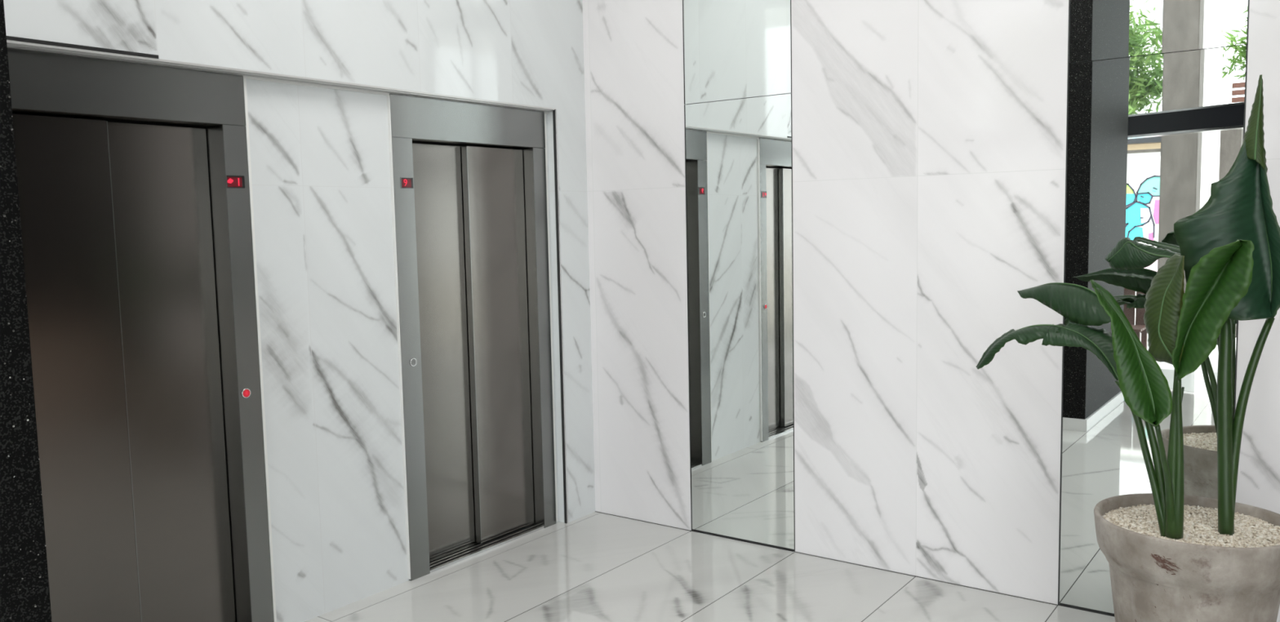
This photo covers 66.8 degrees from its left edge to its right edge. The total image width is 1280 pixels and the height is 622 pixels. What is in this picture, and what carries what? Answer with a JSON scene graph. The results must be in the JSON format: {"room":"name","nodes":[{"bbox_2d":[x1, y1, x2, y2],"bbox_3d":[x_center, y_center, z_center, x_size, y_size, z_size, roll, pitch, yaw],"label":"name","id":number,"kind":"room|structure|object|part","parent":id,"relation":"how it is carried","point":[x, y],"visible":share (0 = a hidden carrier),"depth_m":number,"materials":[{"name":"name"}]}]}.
{"room":"elevator lobby","nodes":[
{"label":"elevator lobby","id":0,"kind":"room"},
{"bbox_2d":[3,0,595,621],"bbox_3d":[-2.330,-0.599,2.731,0.300,4.000,6.700,3,6,36],"label":"wall","id":1,"kind":"structure","parent":0,"point":[320,157],"depth_m":4.08,"materials":[{"name":"white stone"}]},
{"bbox_2d":[6,35,158,58],"bbox_3d":[-1.926,-0.843,3.013,0.005,0.012,0.870,3,6,36],"label":"trim","id":2,"kind":"structure","parent":1,"relation":"attached to","point":[8,37],"depth_m":3.15,"materials":[{"name":"grey metal"}]},
{"bbox_2d":[7,47,276,621],"bbox_3d":[-1.838,0.240,3.401,0.165,2.190,1.037,3,6,36],"label":"elevator","id":3,"kind":"object","parent":1,"relation":"attached to","point":[135,197],"visible":1,"depth_m":3.49,"materials":[{"name":"metal"}]},
{"bbox_3d":[-1.953,0.346,3.268,0.036,1.978,0.421,3,6,36],"label":"door panel","id":4,"kind":"part","parent":3,"relation":"part of","materials":[{"name":"metal"}]},
{"bbox_3d":[-1.751,0.312,3.601,0.025,1.978,0.409,3,6,36],"label":"door panel","id":5,"kind":"part","parent":3,"relation":"part of","materials":[{"name":"metal"}]},
{"bbox_3d":[-1.524,-0.487,3.655,0.004,0.050,0.076,3,6,36],"label":"display frame","id":6,"kind":"part","parent":3,"relation":"part of","materials":[{"name":"metal"}]},
{"bbox_2d":[6,40,555,114],"bbox_3d":[-1.332,-0.920,3.869,0.059,0.014,2.960,3,6,36],"label":"trim","id":7,"kind":"structure","parent":1,"relation":"attached to","point":[15,44],"depth_m":3.64,"materials":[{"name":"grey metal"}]},
{"bbox_2d":[331,512,600,621],"bbox_3d":[-1.279,1.282,3.963,0.003,0.011,3.600,3,6,36],"label":"trim","id":8,"kind":"structure","parent":1,"relation":"attached to","point":[600,513],"depth_m":4.54,"materials":[{"name":"white stone"}]},
{"bbox_2d":[386,93,557,581],"bbox_3d":[-0.830,0.095,4.772,0.165,2.190,1.022,3,6,36],"label":"elevator","id":9,"kind":"object","parent":1,"relation":"attached to","point":[469,196],"visible":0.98,"depth_m":4.78,"materials":[{"name":"metal"}]},
{"bbox_3d":[-1.037,-0.570,4.317,0.004,0.050,0.070,3,6,36],"label":"display frame","id":10,"kind":"part","parent":9,"relation":"part of","materials":[{"name":"metal"}]},
{"bbox_3d":[-0.969,0.200,4.666,0.025,1.978,0.422,3,6,36],"label":"door panel","id":11,"kind":"part","parent":9,"relation":"part of","materials":[{"name":"metal"}]},
{"bbox_3d":[-0.801,1.178,4.874,0.141,0.011,0.795,3,6,36],"label":"sill","id":12,"kind":"part","parent":9,"relation":"part of","materials":[{"name":"silver metal"}]},
{"bbox_3d":[-0.716,0.169,4.952,0.036,1.978,0.394,3,6,36],"label":"door panel","id":13,"kind":"part","parent":9,"relation":"part of","materials":[{"name":"metal"}]},
{"bbox_2d":[552,109,568,523],"bbox_3d":[-0.423,0.049,5.132,0.015,2.200,0.004,3,6,36],"label":"trim","id":14,"kind":"structure","parent":1,"relation":"attached to","point":[553,111],"depth_m":5.13,"materials":[{"name":"grey metal"}]},
{"bbox_2d":[304,511,1115,621],"bbox_3d":[0.188,1.531,0.794,6.600,0.001,7.000,3,6,36],"label":"floor","id":15,"kind":"structure","parent":0,"point":[600,567],"depth_m":4.27,"materials":[{"name":"stone"}]},
{"bbox_2d":[0,0,52,621],"bbox_3d":[-1.403,-0.449,0.854,0.250,4.000,1.445,3,6,36],"label":"granite column","id":16,"kind":"structure","parent":15,"relation":"on","point":[24,591],"depth_m":1.39,"materials":[{"name":"black stone"}]},
{"bbox_2d":[976,75,1279,621],"bbox_3d":[1.573,0.281,3.161,0.999,2.010,0.608,3,6,36],"label":"potted plant","id":17,"kind":"object","parent":15,"relation":"on","point":[1171,555],"visible":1,"depth_m":2.95,"materials":[{"name":"green plant"}]},
{"bbox_3d":[1.768,0.972,3.111,0.578,0.634,0.578,3,6,36],"label":"pot","id":18,"kind":"part","parent":17,"relation":"part of","materials":[{"name":"concrete"}]},
{"bbox_2d":[582,0,1279,621],"bbox_3d":[2.200,-0.763,3.495,6.300,4.000,0.100,3,6,36],"label":"wall","id":19,"kind":"structure","parent":0,"point":[929,136],"depth_m":4.29,"materials":[{"name":"white stone"}]},
{"bbox_2d":[682,0,791,104],"bbox_3d":[0.453,-1.921,4.612,0.600,1.800,0.031,3,6,36],"label":"wall mirror","id":20,"kind":"object","parent":19,"relation":"attached to","point":[733,49],"visible":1,"depth_m":4.66,"materials":[{"name":"clear glass"}]},
{"bbox_2d":[684,93,795,551],"bbox_3d":[0.494,0.067,4.790,0.600,2.188,0.034,3,6,36],"label":"wall mirror","id":21,"kind":"object","parent":19,"relation":"attached to","point":[739,153],"visible":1,"depth_m":4.77,"materials":[{"name":"clear glass"}]},
{"bbox_2d":[595,511,1057,605],"bbox_3d":[2.252,1.235,3.603,6.200,0.004,0.006,3,6,36],"label":"trim","id":22,"kind":"structure","parent":19,"relation":"attached to","point":[595,511],"depth_m":4.41,"materials":[{"name":"grey stone"}]},
{"bbox_2d":[1057,44,1248,616],"bbox_3d":[1.947,0.132,3.729,0.600,2.188,0.034,3,6,36],"label":"wall mirror","id":23,"kind":"object","parent":19,"relation":"attached to","point":[1148,138],"visible":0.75,"depth_m":3.73,"materials":[{"name":"clear glass"}]},
{"bbox_2d":[1067,0,1249,63],"bbox_3d":[1.906,-1.857,3.551,0.600,1.800,0.031,3,6,36],"label":"wall mirror","id":24,"kind":"object","parent":19,"relation":"attached to","point":[1099,29],"visible":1,"depth_m":3.62,"materials":[{"name":"clear glass"}]}
]}

